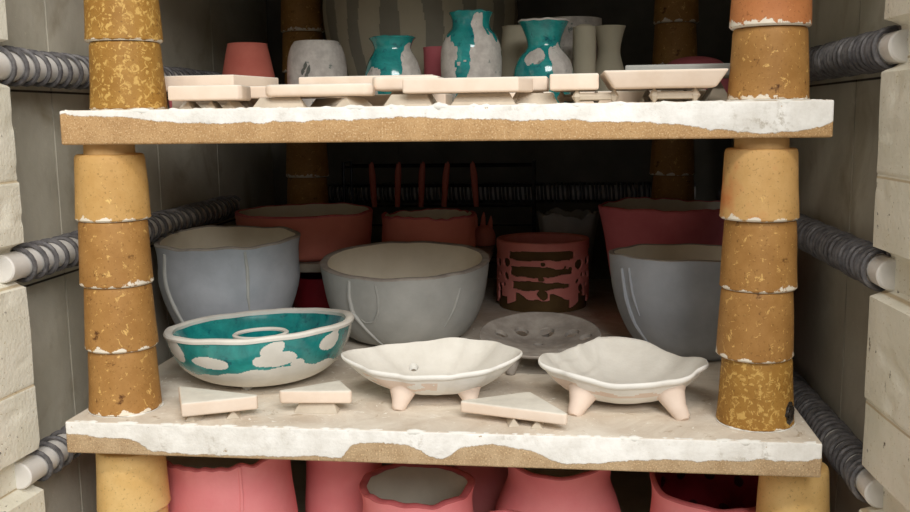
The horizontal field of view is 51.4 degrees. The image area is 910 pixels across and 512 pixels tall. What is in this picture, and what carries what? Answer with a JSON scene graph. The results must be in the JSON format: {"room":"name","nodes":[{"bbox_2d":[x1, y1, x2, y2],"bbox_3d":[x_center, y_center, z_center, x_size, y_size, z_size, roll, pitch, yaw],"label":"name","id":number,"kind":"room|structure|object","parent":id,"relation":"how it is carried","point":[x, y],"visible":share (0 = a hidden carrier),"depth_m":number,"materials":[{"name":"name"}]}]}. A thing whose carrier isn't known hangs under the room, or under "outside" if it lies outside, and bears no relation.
{"room":"pottery kiln","nodes":[
{"label":"pottery kiln","id":0,"kind":"room"},
{"bbox_2d":[0,0,273,511],"bbox_3d":[-0.341,-0.053,0.983,0.110,0.572,0.658,0,8,6],"label":"wall","id":1,"kind":"structure","parent":0,"point":[196,33],"depth_m":0.77,"materials":[{"name":"brick"}]},
{"bbox_2d":[0,0,44,511],"bbox_3d":[-0.381,0.015,0.529,0.141,0.572,0.262,0,8,6],"label":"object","id":2,"kind":"structure","parent":1,"relation":"attached to","point":[19,426],"depth_m":0.64,"materials":[{"name":"brick"}]},
{"bbox_2d":[15,425,81,488],"bbox_3d":[-0.280,0.121,0.886,0.028,0.028,0.458,0,8,6],"label":"heating unit","id":3,"kind":"object","parent":1,"relation":"attached to","point":[52,452],"visible":0.1,"depth_m":0.68,"materials":[{"name":"ceramic"}]},
{"bbox_2d":[0,45,221,93],"bbox_3d":[-0.285,-0.158,0.836,0.028,0.028,0.476,0,8,6],"label":"heating unit","id":4,"kind":"object","parent":1,"relation":"attached to","point":[26,67],"visible":0.36,"depth_m":0.68,"materials":[{"name":"metal"}]},
{"bbox_2d":[0,195,240,282],"bbox_3d":[-0.282,-0.025,0.864,0.028,0.028,0.458,0,8,6],"label":"heating unit","id":5,"kind":"object","parent":1,"relation":"attached to","point":[46,256],"visible":0.69,"depth_m":0.72,"materials":[{"name":"metal"}]},
{"bbox_2d":[65,278,821,477],"bbox_3d":[0.017,0.083,0.920,0.506,0.024,0.601,0,8,7],"label":"shelf","id":6,"kind":"object","parent":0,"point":[432,429],"visible":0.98,"depth_m":0.64,"materials":[{"name":"white ceramic"}]},
{"bbox_2d":[88,345,163,417],"bbox_3d":[-0.239,0.084,0.683,0.052,0.053,0.051,0,8,2],"label":"prop","id":7,"kind":"object","parent":6,"relation":"on","point":[122,384],"visible":0.89,"depth_m":0.66,"materials":[{"name":"brown ceramic"}]},
{"bbox_2d":[84,283,158,353],"bbox_3d":[-0.240,0.038,0.676,0.051,0.053,0.051,6,11,37],"label":"prop","id":8,"kind":"object","parent":7,"relation":"on","point":[120,320],"visible":0.85,"depth_m":0.66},
{"bbox_2d":[78,219,153,288],"bbox_3d":[-0.241,-0.007,0.669,0.050,0.053,0.050,-7,10,-36],"label":"prop","id":9,"kind":"object","parent":8,"relation":"on","point":[113,255],"visible":0.88,"depth_m":0.65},
{"bbox_2d":[74,144,150,222],"bbox_3d":[-0.241,-0.052,0.663,0.051,0.053,0.051,-8,11,-39],"label":"prop","id":10,"kind":"object","parent":9,"relation":"on","point":[111,181],"visible":0.98,"depth_m":0.64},
{"bbox_2d":[185,415,205,422],"bbox_3d":[-0.181,0.111,0.657,0.008,0.005,0.016,2,9,16],"label":"stilt","id":11,"kind":"object","parent":6,"relation":"on","point":[194,419],"visible":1,"depth_m":0.65,"materials":[{"name":"ceramic"}]},
{"bbox_2d":[154,225,300,324],"bbox_3d":[-0.210,0.028,0.884,0.131,0.103,0.132,3,9,21],"label":"ceramic pot","id":12,"kind":"object","parent":6,"relation":"on","point":[208,270],"visible":0.82,"depth_m":0.83,"materials":[{"name":"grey ceramic"}]},
{"bbox_2d":[226,411,240,418],"bbox_3d":[-0.155,0.110,0.663,0.010,0.005,0.016,-2,9,-9],"label":"stilt","id":13,"kind":"object","parent":6,"relation":"on","point":[236,414],"visible":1,"depth_m":0.66,"materials":[{"name":"ceramic"}]},
{"bbox_2d":[163,308,353,389],"bbox_3d":[-0.155,0.073,0.755,0.149,0.051,0.150,2,9,16],"label":"bowl","id":14,"kind":"object","parent":6,"relation":"on","point":[247,350],"visible":1,"depth_m":0.71,"materials":[{"name":"ceramic"}]},
{"bbox_2d":[179,381,351,416],"bbox_3d":[-0.131,0.099,0.675,0.125,0.011,0.066,-3,9,-18],"label":"tile","id":15,"kind":"object","parent":6,"relation":"on","point":[193,401],"depth_m":0.66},
{"bbox_2d":[293,272,329,308],"bbox_3d":[-0.137,0.039,1.005,0.075,0.044,0.075,1,9,10],"label":"ceramic bowl","id":16,"kind":"object","parent":6,"relation":"on","point":[310,293],"visible":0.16,"depth_m":0.97,"materials":[{"name":"red ceramic"}]},
{"bbox_2d":[294,403,339,413],"bbox_3d":[-0.098,0.107,0.670,0.032,0.007,0.010,0,8,6],"label":"stilt","id":17,"kind":"object","parent":6,"relation":"on","point":[315,408],"visible":1,"depth_m":0.67,"materials":[{"name":"ceramic"}]},
{"bbox_2d":[320,241,488,345],"bbox_3d":[-0.046,0.036,0.888,0.158,0.082,0.158,0,8,6],"label":"ceramic bowl","id":18,"kind":"object","parent":6,"relation":"on","point":[396,292],"visible":0.89,"depth_m":0.84,"materials":[{"name":"grey ceramic"}]},
{"bbox_2d":[341,337,522,410],"bbox_3d":[-0.017,0.088,0.696,0.134,0.039,0.080,0,8,3],"label":"dish","id":19,"kind":"object","parent":6,"relation":"on","point":[451,365],"visible":0.99,"depth_m":0.71,"materials":[{"name":"white ceramic"}]},
{"bbox_2d":[334,159,543,263],"bbox_3d":[-0.018,-0.042,1.165,0.254,0.151,0.048,0,8,6],"label":"rack","id":20,"kind":"object","parent":6,"relation":"on","point":[343,185],"visible":0.57,"depth_m":1.14,"materials":[{"name":"metal"}]},
{"bbox_2d":[369,162,376,206],"bbox_3d":[-0.099,-0.087,1.142,0.009,0.054,0.015,0,8,6],"label":"rod","id":21,"kind":"object","parent":20,"relation":"hanging from","point":[372,176],"visible":1,"depth_m":1.14,"materials":[{"name":"ceramic"}]},
{"bbox_2d":[395,162,400,206],"bbox_3d":[-0.068,-0.086,1.139,0.008,0.054,0.015,0,8,6],"label":"rod","id":22,"kind":"object","parent":20,"relation":"hanging from","point":[398,166],"visible":1,"depth_m":1.13,"materials":[{"name":"ceramic"}]},
{"bbox_2d":[418,162,424,206],"bbox_3d":[-0.039,-0.086,1.136,0.009,0.054,0.015,0,8,6],"label":"rod","id":23,"kind":"object","parent":20,"relation":"hanging from","point":[421,179],"visible":1,"depth_m":1.13,"materials":[{"name":"ceramic"}]},
{"bbox_2d":[442,161,449,206],"bbox_3d":[-0.009,-0.086,1.131,0.009,0.054,0.015,7,11,42],"label":"rod","id":24,"kind":"object","parent":20,"relation":"hanging from","point":[445,178],"visible":1,"depth_m":1.13,"materials":[{"name":"ceramic"}]},
{"bbox_2d":[470,161,478,206],"bbox_3d":[0.022,-0.086,1.128,0.009,0.054,0.015,-5,9,-27],"label":"rod","id":25,"kind":"object","parent":20,"relation":"hanging from","point":[474,180],"visible":1,"depth_m":1.12,"materials":[{"name":"ceramic"}]},
{"bbox_2d":[506,418,519,426],"bbox_3d":[0.039,0.111,0.638,0.008,0.005,0.016,-1,8,-4],"label":"stilt","id":26,"kind":"object","parent":6,"relation":"on","point":[511,422],"visible":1,"depth_m":0.63,"materials":[{"name":"ceramic"}]},
{"bbox_2d":[461,392,567,424],"bbox_3d":[0.046,0.102,0.649,0.076,0.008,0.040,3,9,24],"label":"tile","id":27,"kind":"object","parent":6,"relation":"on","point":[528,406],"depth_m":0.64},
{"bbox_2d":[531,421,543,428],"bbox_3d":[0.056,0.111,0.634,0.008,0.005,0.016,1,9,11],"label":"stilt","id":28,"kind":"object","parent":6,"relation":"on","point":[536,425],"visible":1,"depth_m":0.63,"materials":[{"name":"ceramic"}]},
{"bbox_2d":[479,312,600,374],"bbox_3d":[0.071,0.074,0.791,0.103,0.035,0.101,0,8,6],"label":"dish","id":29,"kind":"object","parent":6,"relation":"on","point":[538,325],"visible":0.74,"depth_m":0.81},
{"bbox_2d":[496,232,588,312],"bbox_3d":[0.096,0.017,1.034,0.101,0.074,0.100,2,9,15],"label":"ceramic pot","id":30,"kind":"object","parent":6,"relation":"on","point":[537,271],"visible":1,"depth_m":0.99,"materials":[{"name":"ceramic"}]},
{"bbox_2d":[537,207,599,273],"bbox_3d":[0.134,-0.007,1.122,0.074,0.095,0.073,0,8,6],"label":"ceramic bowl","id":31,"kind":"object","parent":6,"relation":"on","point":[578,221],"visible":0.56,"depth_m":1.09,"materials":[{"name":"grey ceramic"}]},
{"bbox_2d":[538,336,708,420],"bbox_3d":[0.122,0.089,0.693,0.120,0.036,0.113,0,8,6],"label":"dish","id":32,"kind":"object","parent":6,"relation":"on","point":[617,370],"visible":1,"depth_m":0.69,"materials":[{"name":"white ceramic"}]},
{"bbox_2d":[598,197,724,274],"bbox_3d":[0.219,0.003,0.972,0.143,0.116,0.143,0,8,6],"label":"ceramic bowl","id":33,"kind":"object","parent":6,"relation":"on","point":[627,221],"visible":0.35,"depth_m":0.91,"materials":[{"name":"ceramic"}]},
{"bbox_2d":[609,243,721,360],"bbox_3d":[0.208,0.037,0.823,0.147,0.092,0.147,0,8,6],"label":"ceramic bowl","id":34,"kind":"object","parent":6,"relation":"on","point":[667,296],"visible":0.58,"depth_m":0.77,"materials":[{"name":"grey ceramic"}]},
{"bbox_2d":[715,357,795,432],"bbox_3d":[0.202,0.085,0.635,0.053,0.053,0.053,0,8,6],"label":"prop","id":35,"kind":"object","parent":6,"relation":"on","point":[752,397],"visible":0.91,"depth_m":0.61,"materials":[{"name":"ceramic"}]},
{"bbox_2d":[716,287,793,363],"bbox_3d":[0.200,0.040,0.628,0.050,0.053,0.050,5,10,34],"label":"prop","id":36,"kind":"object","parent":35,"relation":"on","point":[756,328],"visible":0.89,"depth_m":0.61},
{"bbox_2d":[719,220,797,293],"bbox_3d":[0.200,-0.006,0.622,0.050,0.053,0.050,-3,9,-15],"label":"prop","id":37,"kind":"object","parent":36,"relation":"on","point":[756,257],"visible":0.86,"depth_m":0.60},
{"bbox_2d":[719,138,799,221],"bbox_3d":[0.199,-0.051,0.615,0.050,0.053,0.050,-2,9,-11],"label":"prop","id":38,"kind":"object","parent":37,"relation":"on","point":[760,180],"visible":0.95,"depth_m":0.59,"materials":[{"name":"ceramic"}]},
{"bbox_2d":[60,99,833,144],"bbox_3d":[0.017,-0.130,0.900,0.500,0.025,0.601,0,8,6],"label":"shelf","id":39,"kind":"object","parent":38,"relation":"on","point":[784,118],"visible":1,"depth_m":0.60,"materials":[{"name":"white ceramic"}]},
{"bbox_2d":[89,40,167,109],"bbox_3d":[-0.227,-0.128,0.653,0.051,0.053,0.051,5,10,36],"label":"prop","id":40,"kind":"object","parent":39,"relation":"on","point":[123,74],"visible":0.91,"depth_m":0.63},
{"bbox_2d":[84,0,162,43],"bbox_3d":[-0.228,-0.173,0.646,0.051,0.053,0.052,3,9,25],"label":"prop","id":41,"kind":"object","parent":40,"relation":"on","point":[138,20],"visible":0.88,"depth_m":0.63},
{"bbox_2d":[182,101,200,108],"bbox_3d":[-0.182,-0.104,0.654,0.008,0.005,0.018,0,8,8],"label":"stilt","id":42,"kind":"object","parent":39,"relation":"on","point":[189,105],"visible":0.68,"depth_m":0.65,"materials":[{"name":"ceramic"}]},
{"bbox_2d":[179,101,228,108],"bbox_3d":[-0.179,-0.114,0.692,0.045,0.013,0.014,0,8,6],"label":"stilt","id":43,"kind":"object","parent":39,"relation":"on","point":[202,104],"visible":0.05,"depth_m":0.69,"materials":[{"name":"ceramic"}]},
{"bbox_2d":[206,101,222,107],"bbox_3d":[-0.166,-0.104,0.652,0.008,0.005,0.018,0,8,5],"label":"stilt","id":44,"kind":"object","parent":39,"relation":"on","point":[213,104],"visible":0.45,"depth_m":0.65,"materials":[{"name":"ceramic"}]},
{"bbox_2d":[223,101,244,107],"bbox_3d":[-0.153,-0.104,0.653,0.010,0.005,0.018,2,9,16],"label":"stilt","id":45,"kind":"object","parent":39,"relation":"on","point":[231,104],"visible":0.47,"depth_m":0.65,"materials":[{"name":"ceramic"}]},
{"bbox_2d":[239,101,253,107],"bbox_3d":[-0.176,-0.118,0.722,0.045,0.013,0.014,0,8,6],"label":"stilt","id":46,"kind":"object","parent":39,"relation":"on","point":[246,104],"visible":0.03,"depth_m":0.72,"materials":[{"name":"ceramic"}]},
{"bbox_2d":[222,42,274,77],"bbox_3d":[-0.198,-0.172,0.907,0.056,0.065,0.056,0,8,6],"label":"ceramic cup","id":47,"kind":"object","parent":39,"relation":"on","point":[241,58],"visible":0.56,"depth_m":0.89,"materials":[{"name":"ceramic"}]},
{"bbox_2d":[253,97,306,107],"bbox_3d":[-0.120,-0.105,0.650,0.036,0.007,0.012,0,8,6],"label":"stilt","id":48,"kind":"object","parent":39,"relation":"on","point":[278,101],"visible":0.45,"depth_m":0.65,"materials":[{"name":"ceramic"}]},
{"bbox_2d":[287,40,346,106],"bbox_3d":[-0.129,-0.169,0.884,0.056,0.064,0.057,0,8,6],"label":"ceramic mug","id":49,"kind":"object","parent":39,"relation":"on","point":[306,58],"visible":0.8,"depth_m":0.86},
{"bbox_2d":[310,98,342,106],"bbox_3d":[-0.094,-0.114,0.707,0.028,0.007,0.012,0,8,6],"label":"stilt","id":50,"kind":"object","parent":39,"relation":"on","point":[333,102],"visible":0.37,"depth_m":0.70,"materials":[{"name":"ceramic"}]},
{"bbox_2d":[336,96,372,106],"bbox_3d":[-0.069,-0.106,0.650,0.013,0.007,0.030,3,9,26],"label":"stilt","id":51,"kind":"object","parent":39,"relation":"on","point":[348,100],"visible":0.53,"depth_m":0.64,"materials":[{"name":"ceramic"}]},
{"bbox_2d":[365,35,421,93],"bbox_3d":[-0.055,-0.164,0.846,0.053,0.064,0.052,0,8,6],"label":"ceramic vase","id":52,"kind":"object","parent":39,"relation":"on","point":[392,54],"visible":0.53,"depth_m":0.83,"materials":[{"name":"teal ceramic"}]},
{"bbox_2d":[384,94,432,105],"bbox_3d":[-0.031,-0.105,0.636,0.033,0.008,0.014,0,8,6],"label":"stilt","id":53,"kind":"object","parent":39,"relation":"on","point":[396,99],"visible":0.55,"depth_m":0.63,"materials":[{"name":"ceramic"}]},
{"bbox_2d":[383,92,436,105],"bbox_3d":[-0.032,-0.113,0.681,0.040,0.011,0.016,0,8,6],"label":"stilt","id":54,"kind":"object","parent":39,"relation":"on","point":[431,97],"visible":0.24,"depth_m":0.68,"materials":[{"name":"ceramic"}]},
{"bbox_2d":[322,0,517,75],"bbox_3d":[-0.038,-0.243,1.056,0.216,0.158,0.216,-2,8,-8],"label":"pot","id":55,"kind":"object","parent":39,"relation":"on","point":[351,23],"visible":0.3,"depth_m":0.96,"materials":[{"name":"ceramic"}]},
{"bbox_2d":[423,46,441,76],"bbox_3d":[-0.014,-0.169,0.897,0.031,0.058,0.031,0,8,6],"label":"ceramic cup","id":56,"kind":"object","parent":39,"relation":"on","point":[432,54],"visible":0.3,"depth_m":0.88,"materials":[{"name":"ceramic"}]},
{"bbox_2d":[164,63,729,108],"bbox_3d":[-0.011,-0.126,0.710,0.439,0.028,0.192,0,8,6],"label":"tile","id":57,"kind":"object","parent":39,"relation":"on","point":[664,79],"depth_m":0.63,"materials":[{"name":"ceramic"}]},
{"bbox_2d":[441,9,501,100],"bbox_3d":[0.014,-0.173,0.832,0.054,0.084,0.054,0,8,6],"label":"ceramic vase","id":58,"kind":"object","parent":39,"relation":"on","point":[471,48],"visible":0.77,"depth_m":0.81,"materials":[{"name":"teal ceramic"}]},
{"bbox_2d":[451,93,515,104],"bbox_3d":[0.019,-0.104,0.628,0.043,0.008,0.013,0,8,6],"label":"stilt","id":59,"kind":"object","parent":39,"relation":"on","point":[461,98],"visible":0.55,"depth_m":0.62,"materials":[{"name":"ceramic"}]},
{"bbox_2d":[501,25,526,76],"bbox_3d":[0.061,-0.180,0.902,0.039,0.076,0.039,1,9,9],"label":"ceramic vase","id":60,"kind":"object","parent":39,"relation":"on","point":[513,43],"visible":0.38,"depth_m":0.88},
{"bbox_2d":[513,92,543,101],"bbox_3d":[0.054,-0.113,0.680,0.030,0.010,0.014,0,8,6],"label":"stilt","id":61,"kind":"object","parent":39,"relation":"on","point":[516,95],"visible":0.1,"depth_m":0.68,"materials":[{"name":"ceramic"}]},
{"bbox_2d":[515,93,557,103],"bbox_3d":[0.055,-0.106,0.640,0.030,0.008,0.013,0,8,6],"label":"stilt","id":62,"kind":"object","parent":39,"relation":"on","point":[538,98],"visible":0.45,"depth_m":0.64,"materials":[{"name":"ceramic"}]},
{"bbox_2d":[513,17,573,102],"bbox_3d":[0.077,-0.168,0.826,0.052,0.075,0.052,0,8,6],"label":"ceramic vase","id":63,"kind":"object","parent":39,"relation":"on","point":[543,55],"visible":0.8,"depth_m":0.81,"materials":[{"name":"teal ceramic"}]},
{"bbox_2d":[552,16,601,102],"bbox_3d":[0.117,-0.194,0.960,0.059,0.091,0.060,-8,11,-40],"label":"ceramic canister","id":64,"kind":"object","parent":39,"relation":"on","point":[566,44],"visible":0.23,"depth_m":0.93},
{"bbox_2d":[557,91,599,102],"bbox_3d":[0.087,-0.111,0.660,0.031,0.009,0.006,0,8,6],"label":"stilt","id":65,"kind":"object","parent":39,"relation":"on","point":[561,98],"visible":0.54,"depth_m":0.66,"materials":[{"name":"ceramic"}]},
{"bbox_2d":[573,24,595,102],"bbox_3d":[0.119,-0.174,0.871,0.021,0.077,0.021,-4,9,-21],"label":"cylinder","id":66,"kind":"object","parent":39,"relation":"on","point":[584,35],"visible":0.67,"depth_m":0.86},
{"bbox_2d":[572,90,618,102],"bbox_3d":[0.092,-0.105,0.620,0.031,0.009,0.006,0,8,6],"label":"stilt","id":67,"kind":"object","parent":39,"relation":"on","point":[577,96],"visible":0.83,"depth_m":0.62,"materials":[{"name":"ceramic"}]},
{"bbox_2d":[596,25,625,90],"bbox_3d":[0.146,-0.180,0.897,0.035,0.075,0.035,0,8,6],"label":"ceramic vase","id":68,"kind":"object","parent":39,"relation":"on","point":[608,37],"visible":0.61,"depth_m":0.89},
{"bbox_2d":[640,90,665,101],"bbox_3d":[0.146,-0.121,0.698,0.018,0.018,0.040,0,8,6],"label":"stilt","id":69,"kind":"object","parent":39,"relation":"on","point":[642,99],"visible":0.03,"depth_m":0.68,"materials":[{"name":"ceramic"}]},
{"bbox_2d":[642,90,688,101],"bbox_3d":[0.146,-0.110,0.653,0.033,0.009,0.006,0,8,6],"label":"stilt","id":70,"kind":"object","parent":39,"relation":"on","point":[645,96],"visible":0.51,"depth_m":0.65,"materials":[{"name":"ceramic"}]},
{"bbox_2d":[649,88,700,101],"bbox_3d":[0.142,-0.104,0.610,0.033,0.009,0.006,0,8,6],"label":"stilt","id":71,"kind":"object","parent":39,"relation":"on","point":[694,94],"visible":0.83,"depth_m":0.61,"materials":[{"name":"ceramic"}]},
{"bbox_2d":[668,56,728,92],"bbox_3d":[0.243,-0.177,0.958,0.088,0.050,0.088,0,8,6],"label":"ceramic bowl","id":72,"kind":"object","parent":39,"relation":"on","point":[691,59],"visible":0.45,"depth_m":0.93,"materials":[{"name":"ceramic"}]},
{"bbox_2d":[701,82,726,100],"bbox_3d":[0.191,-0.121,0.693,0.018,0.018,0.040,0,8,6],"label":"stilt","id":73,"kind":"object","parent":39,"relation":"on","point":[716,93],"visible":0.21,"depth_m":0.68,"materials":[{"name":"ceramic"}]},
{"bbox_2d":[726,25,809,100],"bbox_3d":[0.201,-0.126,0.606,0.051,0.053,0.052,2,9,16],"label":"prop","id":74,"kind":"object","parent":39,"relation":"on","point":[771,62],"visible":0.86,"depth_m":0.59,"materials":[{"name":"brown ceramic"}]},
{"bbox_2d":[729,0,811,30],"bbox_3d":[0.201,-0.171,0.598,0.050,0.053,0.050,1,9,13],"label":"prop","id":75,"kind":"object","parent":74,"relation":"on","point":[743,13],"visible":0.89,"depth_m":0.58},
{"label":"prop","id":76,"kind":"object","parent":39,"relation":"on","visible":0},
{"bbox_2d":[282,31,322,72],"bbox_3d":[-0.177,-0.241,1.102,0.051,0.053,0.051,3,9,23],"label":"prop","id":77,"kind":"object","parent":76,"relation":"on","point":[288,37],"visible":0.41,"depth_m":1.08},
{"bbox_2d":[281,0,324,32],"bbox_3d":[-0.177,-0.286,1.094,0.051,0.053,0.051,3,9,25],"label":"prop","id":78,"kind":"object","parent":77,"relation":"on","point":[296,15],"visible":0.91,"depth_m":1.07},
{"bbox_3d":[0.246,-0.194,1.061,0.051,0.053,0.050,6,11,37],"label":"prop","id":79,"kind":"object","parent":39,"relation":"on","visible":0},
{"bbox_2d":[652,22,696,64],"bbox_3d":[0.245,-0.239,1.054,0.050,0.053,0.051,2,9,19],"label":"prop","id":80,"kind":"object","parent":79,"relation":"on","point":[672,40],"visible":0.77,"depth_m":1.03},
{"bbox_2d":[653,0,698,24],"bbox_3d":[0.246,-0.284,1.047,0.050,0.053,0.050,-6,10,-30],"label":"prop","id":81,"kind":"object","parent":80,"relation":"on","point":[665,11],"visible":0.92,"depth_m":1.03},
{"bbox_3d":[-0.173,0.015,1.139,0.051,0.053,0.050,-1,8,-1],"label":"prop","id":82,"kind":"object","parent":6,"relation":"on","visible":0},
{"bbox_3d":[-0.174,-0.030,1.132,0.050,0.053,0.050,1,9,12],"label":"prop","id":83,"kind":"object","parent":82,"relation":"on","visible":0},
{"bbox_2d":[287,177,328,203],"bbox_3d":[-0.175,-0.075,1.126,0.050,0.053,0.051,-4,9,-21],"label":"prop","id":84,"kind":"object","parent":83,"relation":"on","point":[299,190],"visible":0.64,"depth_m":1.10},
{"bbox_2d":[286,142,328,177],"bbox_3d":[-0.175,-0.121,1.120,0.051,0.053,0.051,-4,9,-20],"label":"prop","id":85,"kind":"object","parent":84,"relation":"on","point":[303,160],"visible":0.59,"depth_m":1.10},
{"bbox_3d":[0.249,0.017,1.093,0.051,0.053,0.050,-5,9,-26],"label":"prop","id":86,"kind":"object","parent":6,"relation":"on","visible":0},
{"bbox_3d":[0.249,-0.028,1.085,0.051,0.053,0.051,-4,9,-24],"label":"prop","id":87,"kind":"object","parent":86,"relation":"on","visible":0},
{"bbox_2d":[651,175,693,200],"bbox_3d":[0.249,-0.074,1.079,0.050,0.053,0.050,-6,10,-31],"label":"prop","id":88,"kind":"object","parent":87,"relation":"on","point":[672,187],"visible":0.48,"depth_m":1.06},
{"bbox_2d":[649,139,694,175],"bbox_3d":[0.247,-0.119,1.071,0.050,0.053,0.050,-4,9,-20],"label":"prop","id":89,"kind":"object","parent":88,"relation":"on","point":[669,157],"visible":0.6,"depth_m":1.05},
{"bbox_2d":[290,460,651,511],"bbox_3d":[0.013,0.268,0.913,0.832,0.050,1.030,0,8,6],"label":"floor","id":90,"kind":"structure","parent":0,"point":[633,489],"depth_m":0.96,"materials":[{"name":"brick"}]},
{"bbox_2d":[166,456,297,511],"bbox_3d":[-0.182,0.206,0.763,0.109,0.120,0.108,0,8,6],"label":"ceramic pot","id":91,"kind":"object","parent":90,"relation":"on","point":[196,484],"visible":0.57,"depth_m":0.72,"materials":[{"name":"pink ceramic"}]},
{"bbox_2d":[305,460,381,511],"bbox_3d":[-0.094,0.204,0.809,0.068,0.109,0.068,6,11,40],"label":"ceramic pot","id":92,"kind":"object","parent":90,"relation":"on","point":[331,486],"visible":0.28,"depth_m":0.78,"materials":[{"name":"pink ceramic"}]},
{"bbox_2d":[359,463,474,511],"bbox_3d":[-0.029,0.221,0.743,0.093,0.094,0.093,0,8,6],"label":"ceramic pot","id":93,"kind":"object","parent":90,"relation":"on","point":[396,487],"visible":0.96,"depth_m":0.77,"materials":[{"name":"pink ceramic"}]},
{"bbox_2d":[454,465,507,511],"bbox_3d":[0.029,0.202,0.871,0.061,0.091,0.061,0,8,6],"label":"ceramic pot","id":94,"kind":"object","parent":90,"relation":"on","point":[489,481],"visible":0.14,"depth_m":0.84,"materials":[{"name":"pink ceramic"}]},
{"bbox_2d":[489,509,519,511],"bbox_3d":[0.038,0.232,0.686,0.038,0.087,0.038,-8,11,-42],"label":"ceramic pot","id":95,"kind":"object","parent":90,"relation":"on","point":[498,510],"visible":1,"depth_m":0.69,"materials":[{"name":"pink ceramic"}]},
{"bbox_2d":[494,467,620,511],"bbox_3d":[0.084,0.209,0.771,0.107,0.105,0.107,-1,8,-4],"label":"ceramic pot","id":96,"kind":"object","parent":90,"relation":"on","point":[524,489],"visible":0.56,"depth_m":0.73,"materials":[{"name":"pink ceramic"}]},
{"bbox_2d":[650,472,758,511],"bbox_3d":[0.194,0.215,0.722,0.096,0.105,0.096,0,8,6],"label":"ceramic pot","id":97,"kind":"object","parent":90,"relation":"on","point":[671,492],"visible":0.64,"depth_m":0.75,"materials":[{"name":"pink ceramic"}]},
{"bbox_3d":[-0.238,0.249,0.709,0.052,0.053,0.052,-5,10,-28],"label":"prop","id":98,"kind":"object","parent":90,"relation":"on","visible":0},
{"bbox_2d":[157,505,168,511],"bbox_3d":[-0.238,0.203,0.704,0.052,0.053,0.053,1,9,10],"label":"prop","id":99,"kind":"object","parent":98,"relation":"on","point":[165,509],"visible":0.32,"depth_m":0.70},
{"bbox_2d":[96,453,170,511],"bbox_3d":[-0.239,0.158,0.697,0.052,0.053,0.052,3,9,25],"label":"prop","id":100,"kind":"object","parent":99,"relation":"on","point":[124,482],"visible":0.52,"depth_m":0.68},
{"bbox_3d":[0.232,0.251,0.657,0.049,0.053,0.049,-4,9,-21],"label":"prop","id":101,"kind":"object","parent":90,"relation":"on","visible":0},
{"label":"prop","id":102,"kind":"object","parent":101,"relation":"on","visible":0},
{"bbox_2d":[756,460,829,511],"bbox_3d":[0.231,0.160,0.643,0.049,0.053,0.050,0,8,5],"label":"prop","id":103,"kind":"object","parent":102,"relation":"on","point":[774,493],"visible":0.49,"depth_m":0.62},
{"bbox_2d":[266,0,732,278],"bbox_3d":[0.060,-0.107,1.320,0.832,0.572,0.110,0,8,6],"label":"wall","id":104,"kind":"structure","parent":0,"point":[627,160],"depth_m":1.26,"materials":[{"name":"brick"}]},
{"bbox_2d":[327,182,695,202],"bbox_3d":[0.060,-0.084,1.254,0.505,0.028,0.028,0,8,6],"label":"heating unit","id":105,"kind":"object","parent":104,"relation":"attached to","point":[557,192],"visible":0.67,"depth_m":1.24,"materials":[{"name":"metal"}]},
{"bbox_2d":[731,0,898,511],"bbox_3d":[0.377,-0.050,0.902,0.110,0.572,0.658,0,8,6],"label":"wall","id":106,"kind":"structure","parent":0,"point":[838,173],"depth_m":0.74,"materials":[{"name":"brick"}]},
{"bbox_2d":[716,186,895,291],"bbox_3d":[0.302,-0.032,0.873,0.028,0.028,0.597,0,8,6],"label":"heating unit","id":107,"kind":"object","parent":106,"relation":"attached to","point":[857,258],"visible":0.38,"depth_m":0.64,"materials":[{"name":"metal"}]},
{"bbox_2d":[793,367,882,507],"bbox_3d":[0.304,0.108,0.894,0.028,0.028,0.597,0,8,6],"label":"heating unit","id":108,"kind":"object","parent":106,"relation":"attached to","point":[843,450],"visible":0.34,"depth_m":0.67,"materials":[{"name":"metal"}]},
{"bbox_2d":[809,25,908,81],"bbox_3d":[0.300,-0.168,0.853,0.028,0.028,0.597,0,8,6],"label":"heating unit","id":109,"kind":"object","parent":106,"relation":"attached to","point":[871,52],"visible":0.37,"depth_m":0.61,"materials":[{"name":"metal"}]},
{"bbox_2d":[859,0,909,511],"bbox_3d":[0.314,0.018,0.451,0.140,0.572,0.262,0,8,6],"label":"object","id":110,"kind":"structure","parent":106,"relation":"attached to","point":[886,440],"depth_m":0.56,"materials":[{"name":"brick"}]},
{"bbox_3d":[-0.115,0.023,1.079,0.051,0.053,0.051,0,8,6],"label":"prop","id":111,"kind":"object","parent":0,"visible":0},
{"bbox_2d":[299,261,320,271],"bbox_3d":[-0.159,0.001,1.029,0.124,0.008,0.160,0,8,6],"label":"shelf","id":112,"kind":"object","parent":111,"relation":"on","point":[304,266],"visible":0.14,"depth_m":0.95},
{"bbox_2d":[235,202,372,261],"bbox_3d":[-0.161,-0.027,1.016,0.146,0.049,0.146,-3,9,-15],"label":"ceramic bowl","id":113,"kind":"object","parent":112,"relation":"on","point":[324,229],"visible":0.68,"depth_m":0.96,"materials":[{"name":"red ceramic"}]},
{"bbox_3d":[0.001,0.024,1.062,0.051,0.053,0.051,0,8,6],"label":"prop","id":114,"kind":"object","parent":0,"visible":0},
{"bbox_2d":[475,245,494,261],"bbox_3d":[-0.027,-0.002,1.035,0.134,0.008,0.118,0,8,6],"label":"shelf","id":115,"kind":"object","parent":114,"relation":"on","point":[489,250],"visible":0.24,"depth_m":1.04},
{"bbox_2d":[381,208,475,246],"bbox_3d":[-0.028,-0.026,1.016,0.104,0.044,0.106,0,8,6],"label":"ceramic bowl","id":116,"kind":"object","parent":115,"relation":"on","point":[447,225],"visible":0.8,"depth_m":0.98,"materials":[{"name":"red ceramic"}]},
{"bbox_2d":[475,212,495,245],"bbox_3d":[0.033,-0.031,1.069,0.027,0.038,0.027,0,8,6],"label":"vessel","id":117,"kind":"object","parent":115,"relation":"on","point":[485,235],"visible":0.89,"depth_m":1.06,"materials":[{"name":"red ceramic"}]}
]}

